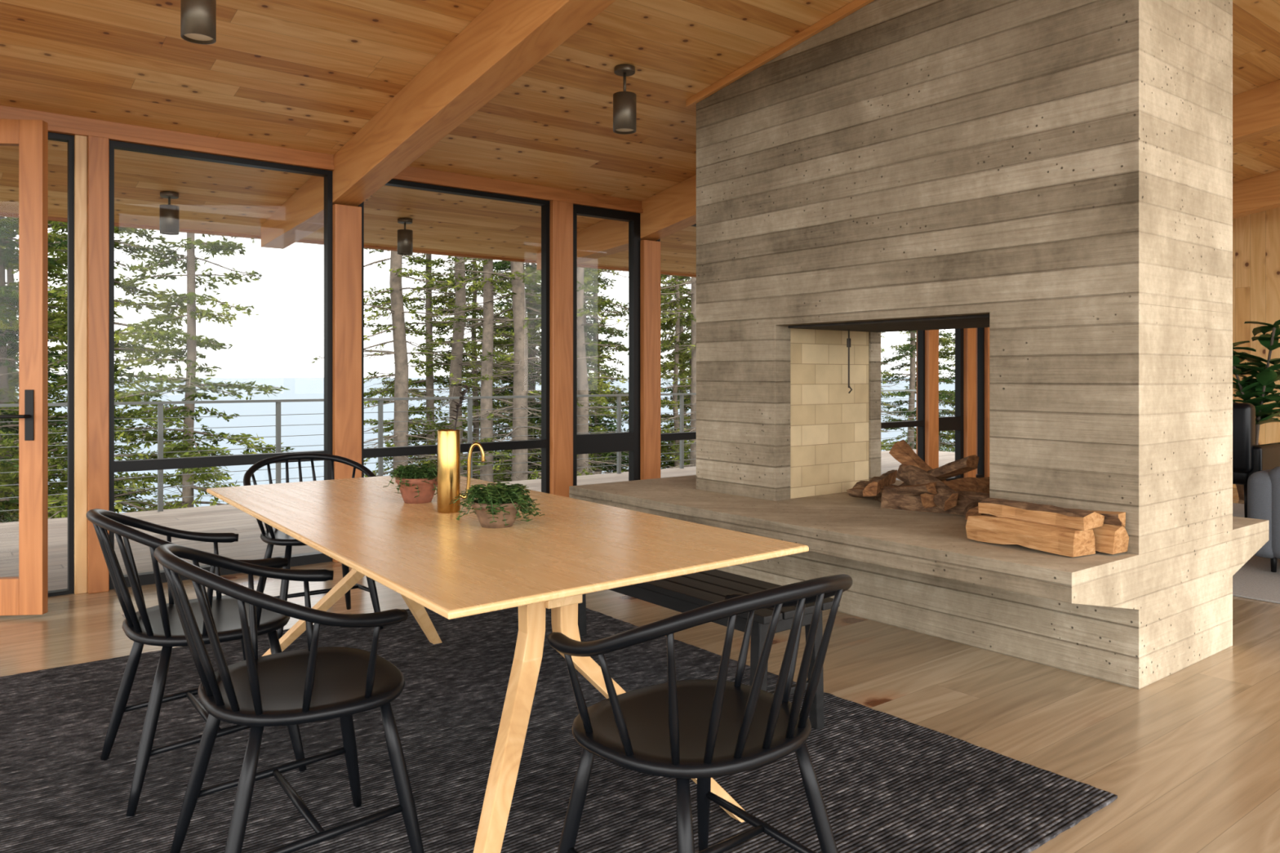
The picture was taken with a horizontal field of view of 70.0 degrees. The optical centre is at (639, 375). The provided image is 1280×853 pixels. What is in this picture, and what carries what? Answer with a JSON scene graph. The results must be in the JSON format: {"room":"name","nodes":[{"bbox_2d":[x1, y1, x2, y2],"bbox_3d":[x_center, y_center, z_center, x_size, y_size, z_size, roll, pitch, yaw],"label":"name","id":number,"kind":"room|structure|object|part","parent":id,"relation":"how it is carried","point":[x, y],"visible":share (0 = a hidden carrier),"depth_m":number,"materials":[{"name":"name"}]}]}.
{"room":"dining room","nodes":[
{"label":"dining room","id":0,"kind":"room"},
{"bbox_2d":[87,135,109,593],"bbox_3d":[-3.038,-0.060,5.113,0.100,2.520,0.160,0,0,-38],"label":"wooden column","id":1,"kind":"structure","parent":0,"point":[98,148],"depth_m":5.05,"materials":[{"name":"brown wood"}]},
{"bbox_2d":[0,105,643,213],"bbox_3d":[-0.711,-1.370,6.926,14.600,0.100,0.125,0,0,-38],"label":"wall window header","id":2,"kind":"structure","parent":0,"point":[57,123],"depth_m":5.63,"materials":[{"name":"brown wood"}]},
{"bbox_2d":[0,119,48,615],"bbox_3d":[-3.367,-0.040,4.463,0.845,2.440,0.109,0,0,-6],"label":"door","id":3,"kind":"structure","parent":2,"relation":"in","point":[27,593],"depth_m":4.50,"materials":[{"name":"brown wood"}]},
{"bbox_2d":[48,132,74,596],"bbox_3d":[-3.492,-0.060,4.771,0.915,2.520,0.060,0,0,-38],"label":"wooden column","id":4,"kind":"structure","parent":2,"relation":"attached to","point":[69,139],"depth_m":5.02,"materials":[{"name":"brown wood"}]},
{"bbox_3d":[-3.492,-0.060,4.771,0.915,2.520,0.060,0,0,-38],"label":"door frame","id":5,"kind":"part","parent":4,"relation":"part of","materials":[{"name":"black metal"}]},
{"bbox_2d":[74,134,87,594],"bbox_3d":[-3.111,-0.060,5.075,0.060,2.520,0.130,0,0,-38],"label":"jamb","id":6,"kind":"object","parent":2,"relation":"attached to","point":[80,141],"depth_m":5.02,"materials":[{"name":"brown wood"}]},
{"bbox_2d":[109,140,332,589],"bbox_3d":[-2.503,-0.060,5.537,1.265,2.520,0.070,0,0,-38],"label":"window","id":7,"kind":"structure","parent":2,"relation":"in","point":[115,466],"depth_m":5.50,"materials":[{"name":"black metal"}]},
{"bbox_2d":[357,178,549,493],"bbox_3d":[-1.285,-0.060,6.487,1.475,2.520,0.070,0,0,-38],"label":"window","id":8,"kind":"structure","parent":2,"relation":"in","point":[543,443],"depth_m":6.79,"materials":[{"name":"black metal"}]},
{"bbox_2d":[549,200,573,497],"bbox_3d":[-0.630,-0.060,6.992,0.180,2.520,0.160,0,0,-38],"label":"wooden column","id":9,"kind":"structure","parent":2,"relation":"attached to","point":[561,213],"depth_m":6.92,"materials":[{"name":"brown wood"}]},
{"bbox_2d":[573,204,640,485],"bbox_3d":[-0.290,-0.060,7.264,0.690,2.520,0.070,0,0,-38],"label":"window","id":10,"kind":"structure","parent":2,"relation":"in","point":[630,441],"depth_m":7.41,"materials":[{"name":"black metal"}]},
{"bbox_2d":[656,223,696,441],"bbox_3d":[1.042,-0.060,8.303,2.340,2.520,0.070,0,0,-38],"label":"window","id":11,"kind":"structure","parent":2,"relation":"in","point":[684,435],"depth_m":7.71,"materials":[{"name":"black metal"}]},
{"bbox_2d":[880,330,924,462],"bbox_3d":[2.574,-0.060,9.498,1.195,2.520,0.070,0,0,-38],"label":"window","id":12,"kind":"structure","parent":2,"relation":"in","point":[920,423],"depth_m":9.83,"materials":[{"name":"black metal"}]},
{"bbox_2d":[916,329,938,469],"bbox_3d":[3.119,-0.060,9.918,0.180,2.520,0.160,0,0,-38],"label":"wooden column","id":13,"kind":"structure","parent":2,"relation":"attached to","point":[931,336],"depth_m":9.84,"materials":[{"name":"brown wood"}]},
{"bbox_2d":[938,328,963,480],"bbox_3d":[3.403,-0.060,10.146,0.550,2.520,0.070,0,0,-38],"label":"window","id":14,"kind":"structure","parent":2,"relation":"in","point":[955,423],"depth_m":10.27,"materials":[{"name":"black metal"}]},
{"bbox_2d":[963,328,976,477],"bbox_3d":[3.690,-0.060,10.364,0.170,2.520,0.160,0,0,-38],"label":"wooden column","id":15,"kind":"structure","parent":2,"relation":"attached to","point":[969,334],"depth_m":10.29,"materials":[{"name":"brown wood"}]},
{"bbox_2d":[976,327,984,477],"bbox_3d":[3.853,-0.060,10.497,0.250,2.520,0.070,0,0,-38],"label":"window","id":16,"kind":"structure","parent":2,"relation":"in","point":[980,331],"depth_m":10.55,"materials":[{"name":"black metal"}]},
{"bbox_2d":[260,0,616,248],"bbox_3d":[0.442,-1.906,2.932,0.175,1.801,10.880,0,0,-38],"label":"ceiling beam","id":17,"kind":"structure","parent":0,"point":[508,37],"depth_m":4.74,"materials":[{"name":"brown wood"}]},
{"bbox_2d":[536,174,696,270],"bbox_3d":[2.429,-1.906,4.483,0.175,1.801,10.880,0,0,-38],"label":"ceiling beam","id":18,"kind":"structure","parent":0,"point":[670,211],"depth_m":7.37,"materials":[{"name":"brown wood"}]},
{"bbox_2d":[0,0,1279,275],"bbox_3d":[1.606,-2.096,3.631,15.800,1.922,11.750,0,0,-38],"label":"ceiling","id":19,"kind":"structure","parent":0,"point":[306,75],"depth_m":5.10,"materials":[{"name":"brown wood"}]},
{"bbox_2d":[159,191,178,235],"bbox_3d":[-3.237,-1.115,6.289,0.120,0.280,0.120,0,0,-38],"label":"ceiling light","id":20,"kind":"object","parent":19,"relation":"in","point":[168,214],"visible":1,"depth_m":6.24,"materials":[{"name":"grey metal"}]},
{"bbox_2d":[180,0,216,44],"bbox_3d":[-1.770,-1.526,3.667,0.128,0.350,0.128,0,0,-38],"label":"ceiling light","id":21,"kind":"object","parent":19,"relation":"in","point":[197,17],"visible":1,"depth_m":3.62,"materials":[{"name":"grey metal"}]},
{"bbox_2d":[0,212,696,277],"bbox_3d":[-2.018,-1.213,8.275,15.800,0.204,0.030,0,0,-38],"label":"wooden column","id":22,"kind":"structure","parent":19,"relation":"attached to","point":[2,214],"depth_m":7.97,"materials":[{"name":"brown wood"}]},
{"bbox_2d":[397,217,413,254],"bbox_3d":[-1.887,-1.115,7.343,0.120,0.280,0.120,0,0,-38],"label":"ceiling light","id":23,"kind":"object","parent":19,"relation":"in","point":[405,237],"visible":1,"depth_m":7.29,"materials":[{"name":"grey metal"}]},
{"bbox_2d":[613,64,635,134],"bbox_3d":[-0.084,-1.520,5.033,0.128,0.350,0.128,0,0,-38],"label":"ceiling light","id":24,"kind":"object","parent":19,"relation":"in","point":[624,102],"visible":1,"depth_m":4.99,"materials":[{"name":"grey metal"}]},
{"bbox_2d":[0,488,1279,852],"bbox_3d":[2.126,1.260,3.289,14.600,0.120,9.370,0,0,-38],"label":"floor","id":25,"kind":"structure","parent":0,"point":[1190,757],"depth_m":3.39,"materials":[{"name":"brown wood"}]},
{"bbox_2d":[332,204,361,562],"bbox_3d":[-1.933,0.050,5.976,0.175,2.300,0.160,0,0,-38],"label":"wooden column","id":26,"kind":"structure","parent":25,"relation":"on","point":[346,220],"depth_m":5.90,"materials":[{"name":"brown wood"}]},
{"bbox_2d":[0,606,1117,852],"bbox_3d":[-0.689,1.196,3.026,2.705,0.008,3.206,0,0,-38],"label":"area rug","id":27,"kind":"object","parent":25,"relation":"on","point":[888,784],"visible":0.58,"depth_m":2.72,"materials":[{"name":"black carpet"}]},
{"bbox_2d":[86,508,306,816],"bbox_3d":[-1.364,0.792,2.779,0.543,0.804,0.627,0,0,-38],"label":"dining chair","id":28,"kind":"object","parent":27,"relation":"on","point":[160,625],"visible":0.82,"depth_m":2.65,"materials":[{"name":"black paint"}]},
{"bbox_2d":[153,543,424,852],"bbox_3d":[-0.857,0.792,2.195,0.543,0.804,0.627,0,0,-36],"label":"dining chair","id":29,"kind":"object","parent":27,"relation":"on","point":[312,684],"visible":1,"depth_m":2.11,"materials":[{"name":"black paint"}]},
{"bbox_2d":[243,453,383,639],"bbox_3d":[-1.558,0.792,4.372,0.627,0.804,0.543,0,0,-36],"label":"dining chair","id":30,"kind":"object","parent":27,"relation":"on","point":[272,536],"visible":0.52,"depth_m":4.35,"materials":[{"name":"black paint"}]},
{"bbox_2d":[206,475,808,852],"bbox_3d":[-0.646,0.820,3.010,1.115,0.740,2.340,0,0,-38],"label":"dining table","id":31,"kind":"object","parent":27,"relation":"on","point":[451,567],"visible":0.77,"depth_m":2.42,"materials":[{"name":"brown wood"}]},
{"bbox_2d":[382,462,436,503],"bbox_3d":[-0.798,0.381,3.257,0.225,0.138,0.227,0,0,-17],"label":"ivy","id":32,"kind":"object","parent":31,"relation":"on","point":[416,485],"visible":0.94,"depth_m":3.20,"materials":[{"name":"ceramic"}]},
{"bbox_2d":[436,429,484,513],"bbox_3d":[-0.595,0.315,3.010,0.153,0.270,0.075,0,0,16],"label":"watering can","id":33,"kind":"object","parent":31,"relation":"on","point":[448,441],"visible":0.89,"depth_m":2.99,"materials":[{"name":"gold metal"}]},
{"bbox_2d":[448,385,471,430],"bbox_3d":[-0.600,0.230,3.029,0.065,0.397,0.062,0,0,16],"label":"branch","id":34,"kind":"object","parent":33,"relation":"in","point":[462,398],"visible":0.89,"depth_m":3.02,"materials":[{"name":"black"}]},
{"bbox_2d":[449,482,544,528],"bbox_3d":[-0.418,0.386,2.746,0.260,0.128,0.270,0,0,-42],"label":"ivy","id":35,"kind":"object","parent":31,"relation":"on","point":[497,506],"visible":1,"depth_m":2.69,"materials":[{"name":"plant"}]},
{"bbox_2d":[545,568,839,729],"bbox_3d":[0.051,0.971,3.560,0.360,0.441,1.550,0,0,-38],"label":"bench","id":36,"kind":"object","parent":27,"relation":"on","point":[685,593],"visible":0.26,"depth_m":3.15,"materials":[{"name":"black wood"}]},
{"bbox_2d":[547,573,853,852],"bbox_3d":[0.147,0.792,1.928,0.627,0.804,0.543,0,0,-40],"label":"dining chair","id":37,"kind":"object","parent":27,"relation":"on","point":[702,730],"visible":1,"depth_m":1.84,"materials":[{"name":"black paint"}]},
{"bbox_2d":[640,240,660,479],"bbox_3d":[0.054,0.050,7.526,0.175,2.300,0.160,0,0,-38],"label":"wooden column","id":38,"kind":"structure","parent":25,"relation":"on","point":[650,250],"depth_m":7.44,"materials":[{"name":"brown wood"}]},
{"bbox_2d":[568,0,1268,689],"bbox_3d":[1.270,-0.430,4.993,1.875,3.259,3.150,0,0,-38],"label":"fireplace","id":39,"kind":"object","parent":25,"relation":"on","point":[1053,177],"visible":0.83,"depth_m":3.98,"materials":[{"name":"concrete"}]},
{"bbox_2d":[685,0,874,107],"bbox_3d":[1.152,-1.857,4.432,0.029,0.465,2.810,0,0,-38],"label":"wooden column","id":40,"kind":"structure","parent":39,"relation":"attached to","point":[855,5],"depth_m":4.92,"materials":[{"name":"brown wood"}]},
{"bbox_2d":[846,439,989,519],"bbox_3d":[1.461,0.524,4.777,0.570,0.356,1.028,0,0,-38],"label":"firewood pile","id":41,"kind":"object","parent":39,"relation":"in","point":[924,488],"visible":0.94,"depth_m":4.61,"materials":[{"name":"brown wood"}]},
{"bbox_2d":[965,497,1128,557],"bbox_3d":[1.610,0.595,3.645,0.296,0.170,0.538,0,0,-38],"label":"firewood stack","id":42,"kind":"object","parent":39,"relation":"in","point":[1069,532],"visible":1,"depth_m":3.52,"materials":[{"name":"brown wood"}]},
{"bbox_2d":[976,327,989,477],"bbox_3d":[4.023,0.050,10.623,0.175,2.300,0.160,0,0,-38],"label":"wooden column","id":43,"kind":"structure","parent":25,"relation":"on","point":[986,329],"depth_m":10.53,"materials":[{"name":"brown wood"}]},
{"bbox_2d":[1232,320,1279,500],"bbox_3d":[5.960,0.327,8.881,0.916,1.745,0.919,0,0,36],"label":"potted plant","id":44,"kind":"object","parent":25,"relation":"on","point":[1259,388],"visible":0.62,"depth_m":8.74,"materials":[{"name":"plant"}]},
{"bbox_2d":[1232,502,1279,604],"bbox_3d":[4.700,1.194,6.331,4.000,0.012,3.000,0,0,-38],"label":"living room rug","id":45,"kind":"object","parent":25,"relation":"on","point":[1255,580],"visible":0.02,"depth_m":5.31,"materials":[{"name":"beige carpet"}]},
{"bbox_2d":[1232,402,1279,517],"bbox_3d":[4.893,0.704,7.782,0.810,0.967,0.910,0,0,-38],"label":"armchair","id":46,"kind":"object","parent":45,"relation":"on","point":[1248,458],"visible":0.3,"depth_m":7.28,"materials":[{"name":"black paint"}]},
{"bbox_2d":[1247,466,1279,572],"bbox_3d":[4.704,0.783,5.757,1.900,0.807,0.950,0,0,-38],"label":"sofa","id":47,"kind":"object","parent":45,"relation":"on","point":[1263,486],"visible":0.9,"depth_m":5.46,"materials":[{"name":"grey fabric"}]},
{"bbox_2d":[1232,207,1279,488],"bbox_3d":[7.941,-0.804,7.827,0.150,4.008,9.370,0,0,-38],"label":"wall","id":48,"kind":"structure","parent":0,"point":[1255,236],"depth_m":9.59,"materials":[{"name":"brown wood"}]},
{"bbox_2d":[1232,80,1279,146],"bbox_3d":[4.411,-1.906,6.030,0.175,1.801,10.880,0,0,-38],"label":"ceiling beam","id":49,"kind":"structure","parent":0,"point":[1255,111],"depth_m":6.20,"materials":[{"name":"brown wood"}]},
{"bbox_2d":[1232,169,1279,218],"bbox_3d":[6.398,-1.906,7.580,0.175,1.801,10.880,0,0,-38],"label":"ceiling beam","id":50,"kind":"structure","parent":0,"point":[1259,193],"depth_m":8.40,"materials":[{"name":"brown wood"}]},
{"label":"outside","id":51,"kind":"structure","parent":0,"visible":0},
{"bbox_3d":[7.656,8.971,38.954,120.000,13.457,42.000,0,0,-38],"label":"bluff","id":52,"kind":"object","parent":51,"visible":0},
{"bbox_2d":[4,220,67,512],"bbox_3d":[-11.655,0.186,16.975,4.143,15.006,3.969,0,0,8],"label":"conifer tree","id":53,"kind":"object","parent":52,"relation":"on","point":[10,277],"visible":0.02,"depth_m":16.82,"materials":[{"name":"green plant"}]},
{"bbox_2d":[0,222,137,523],"bbox_3d":[-8.579,-3.072,11.799,3.616,17.012,3.801,0,0,-38],"label":"conifer tree","id":54,"kind":"object","parent":52,"relation":"on","point":[13,295],"visible":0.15,"depth_m":12.07,"materials":[{"name":"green plant"}]},
{"bbox_2d":[0,216,157,522],"bbox_3d":[-9.527,-1.607,13.896,4.116,16.006,4.552,0,0,-5],"label":"conifer tree","id":55,"kind":"object","parent":52,"relation":"on","point":[6,396],"visible":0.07,"depth_m":13.75,"materials":[{"name":"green plant"}]},
{"bbox_2d":[6,221,183,512],"bbox_3d":[-9.646,-0.385,15.844,3.705,14.405,4.096,0,0,42],"label":"conifer tree","id":56,"kind":"object","parent":52,"relation":"on","point":[62,277],"visible":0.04,"depth_m":16.03,"materials":[{"name":"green plant"}]},
{"bbox_2d":[0,217,233,519],"bbox_3d":[-7.266,-1.571,12.232,3.408,14.006,3.268,0,0,-30],"label":"conifer tree","id":57,"kind":"object","parent":52,"relation":"on","point":[55,324],"visible":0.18,"depth_m":12.20,"materials":[{"name":"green plant"}]},
{"bbox_2d":[114,232,295,512],"bbox_3d":[-6.039,-1.357,12.278,3.104,13.306,3.237,0,0,-18],"label":"conifer tree","id":58,"kind":"object","parent":52,"relation":"on","point":[190,264],"visible":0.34,"depth_m":12.24,"materials":[{"name":"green plant"}]},
{"bbox_2d":[311,250,476,477],"bbox_3d":[-4.242,-3.139,16.342,2.984,18.002,2.841,0,0,44],"label":"conifer tree","id":59,"kind":"object","parent":52,"relation":"on","point":[397,308],"visible":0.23,"depth_m":16.17,"materials":[{"name":"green plant"}]},
{"bbox_2d":[364,248,511,482],"bbox_3d":[-4.144,-0.954,18.651,3.705,14.405,4.096,0,0,9],"label":"conifer tree","id":60,"kind":"object","parent":52,"relation":"on","point":[428,383],"visible":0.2,"depth_m":18.46,"materials":[{"name":"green plant"}]},
{"bbox_2d":[379,253,530,482],"bbox_3d":[-3.641,-2.956,17.833,2.841,18.002,2.984,0,0,-23],"label":"conifer tree","id":61,"kind":"object","parent":52,"relation":"on","point":[455,366],"visible":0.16,"depth_m":17.80,"materials":[{"name":"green plant"}]},
{"bbox_2d":[410,261,533,482],"bbox_3d":[-3.533,0.074,20.133,3.293,12.804,3.641,0,0,-23],"label":"conifer tree","id":62,"kind":"object","parent":52,"relation":"on","point":[476,425],"visible":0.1,"depth_m":19.96,"materials":[{"name":"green plant"}]},
{"bbox_2d":[410,257,541,482],"bbox_3d":[-2.668,-2.427,16.162,2.686,16.202,2.557,0,0,-12],"label":"conifer tree","id":63,"kind":"object","parent":52,"relation":"on","point":[486,378],"visible":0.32,"depth_m":16.15,"materials":[{"name":"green plant"}]},
{"bbox_2d":[462,262,541,482],"bbox_3d":[-2.509,-2.893,19.171,2.984,18.002,2.841,0,0,11],"label":"conifer tree","id":64,"kind":"object","parent":52,"relation":"on","point":[537,302],"visible":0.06,"depth_m":19.02,"materials":[{"name":"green plant"}]},
{"bbox_2d":[463,260,541,480],"bbox_3d":[-2.774,0.078,22.078,3.729,13.506,3.572,0,0,-34],"label":"conifer tree","id":65,"kind":"object","parent":52,"relation":"on","point":[497,264],"visible":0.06,"depth_m":22.12,"materials":[{"name":"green plant"}]},
{"bbox_2d":[435,258,608,481],"bbox_3d":[-2.058,-3.864,16.277,2.983,18.902,3.133,0,0,0],"label":"conifer tree","id":66,"kind":"object","parent":52,"relation":"on","point":[520,371],"visible":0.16,"depth_m":16.14,"materials":[{"name":"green plant"}]},
{"bbox_2d":[462,261,592,479],"bbox_3d":[-3.118,-0.229,24.617,4.557,16.507,4.366,0,0,-43],"label":"conifer tree","id":67,"kind":"object","parent":52,"relation":"on","point":[506,267],"visible":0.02,"depth_m":24.17,"materials":[{"name":"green plant"}]},
{"bbox_2d":[467,262,604,481],"bbox_3d":[-2.894,-0.726,23.337,4.116,16.006,4.552,0,0,0],"label":"conifer tree","id":68,"kind":"object","parent":52,"relation":"on","point":[533,338],"visible":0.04,"depth_m":23.32,"materials":[{"name":"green plant"}]},
{"bbox_2d":[507,268,628,475],"bbox_3d":[-1.246,-2.110,21.057,3.787,17.012,3.499,0,0,-8],"label":"conifer tree","id":69,"kind":"object","parent":52,"relation":"on","point":[612,305],"visible":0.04,"depth_m":20.75,"materials":[{"name":"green plant"}]},
{"bbox_2d":[512,266,628,475],"bbox_3d":[-1.087,-2.426,17.785,2.557,16.202,2.686,0,0,-33],"label":"conifer tree","id":70,"kind":"object","parent":52,"relation":"on","point":[582,375],"visible":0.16,"depth_m":17.62,"materials":[{"name":"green plant"}]},
{"bbox_2d":[525,266,628,479],"bbox_3d":[-1.392,-0.310,19.459,2.941,12.605,3.067,0,0,-14],"label":"conifer tree","id":71,"kind":"object","parent":52,"relation":"on","point":[587,278],"visible":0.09,"depth_m":19.23,"materials":[{"name":"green plant"}]},
{"bbox_2d":[528,270,672,474],"bbox_3d":[-1.002,-0.574,23.093,3.969,15.006,4.143,0,0,24],"label":"conifer tree","id":72,"kind":"object","parent":52,"relation":"on","point":[596,339],"visible":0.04,"depth_m":22.99,"materials":[{"name":"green plant"}]},
{"bbox_2d":[613,275,691,469],"bbox_3d":[1.311,-1.282,23.462,4.116,16.006,4.552,0,0,-33],"label":"conifer tree","id":73,"kind":"object","parent":52,"relation":"on","point":[682,358],"visible":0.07,"depth_m":23.38,"materials":[{"name":"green plant"}]},
{"bbox_2d":[614,274,691,471],"bbox_3d":[0.975,-0.579,22.352,3.408,14.006,3.268,0,0,-12],"label":"conifer tree","id":74,"kind":"object","parent":52,"relation":"on","point":[666,344],"visible":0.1,"depth_m":22.29,"materials":[{"name":"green plant"}]},
{"bbox_2d":[621,275,691,466],"bbox_3d":[1.305,-0.775,25.883,3.801,17.012,3.616,0,0,-32],"label":"conifer tree","id":75,"kind":"object","parent":52,"relation":"on","point":[682,328],"visible":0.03,"depth_m":25.43,"materials":[{"name":"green plant"}]},
{"bbox_2d":[660,276,696,468],"bbox_3d":[1.293,-3.382,19.800,2.984,18.002,2.841,0,0,-31],"label":"conifer tree","id":76,"kind":"object","parent":52,"relation":"on","point":[692,455],"visible":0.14,"depth_m":19.77,"materials":[{"name":"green plant"}]},
{"bbox_2d":[880,346,894,451],"bbox_3d":[5.632,-1.261,25.834,4.116,16.006,4.552,0,0,36],"label":"conifer tree","id":77,"kind":"object","parent":52,"relation":"on","point":[883,446],"visible":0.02,"depth_m":25.19,"materials":[{"name":"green plant"}]},
{"bbox_2d":[880,335,909,444],"bbox_3d":[6.684,-1.612,27.933,2.841,18.002,2.984,0,0,4],"label":"conifer tree","id":78,"kind":"object","parent":52,"relation":"on","point":[882,393],"visible":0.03,"depth_m":27.91,"materials":[{"name":"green plant"}]},
{"bbox_2d":[880,328,955,452],"bbox_3d":[8.372,-1.391,28.664,3.801,17.012,3.616,0,0,37],"label":"conifer tree","id":79,"kind":"object","parent":52,"relation":"on","point":[912,346],"visible":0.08,"depth_m":28.55,"materials":[{"name":"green plant"}]},
{"bbox_2d":[880,328,955,448],"bbox_3d":[10.190,-0.619,31.663,4.116,16.006,4.552,0,0,-19],"label":"conifer tree","id":80,"kind":"object","parent":52,"relation":"on","point":[942,341],"visible":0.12,"depth_m":31.67,"materials":[{"name":"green plant"}]},
{"bbox_2d":[938,333,955,447],"bbox_3d":[13.578,-0.991,36.310,4.366,16.507,4.557,0,0,5],"label":"conifer tree","id":81,"kind":"object","parent":52,"relation":"on","point":[953,340],"visible":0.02,"depth_m":36.73,"materials":[{"name":"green plant"}]},
{"bbox_2d":[938,330,955,447],"bbox_3d":[10.576,-3.149,27.913,2.841,18.002,2.984,0,0,-29],"label":"conifer tree","id":82,"kind":"object","parent":52,"relation":"on","point":[954,331],"visible":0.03,"depth_m":28.41,"materials":[{"name":"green plant"}]},
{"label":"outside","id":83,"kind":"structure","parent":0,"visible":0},
{"bbox_2d":[15,377,955,512],"bbox_3d":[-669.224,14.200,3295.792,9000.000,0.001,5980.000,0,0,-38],"label":"sea","id":84,"kind":"structure","parent":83,"point":[300,388],"depth_m":297.24,"materials":[{"name":"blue liquid"}]},
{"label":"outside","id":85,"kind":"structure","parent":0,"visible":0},
{"bbox_2d":[0,448,955,591],"bbox_3d":[-2.333,1.285,7.867,20.000,0.110,3.325,0,0,-38],"label":"deck","id":86,"kind":"structure","parent":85,"point":[223,518],"depth_m":7.23,"materials":[{"name":"grey wood"}]},
{"bbox_2d":[0,389,916,511],"bbox_3d":[-3.295,0.733,9.099,20.000,0.995,0.050,0,0,-38],"label":"deck railing","id":87,"kind":"object","parent":86,"relation":"on","point":[160,429],"visible":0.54,"depth_m":9.19,"materials":[{"name":"grey metal"}]}
]}

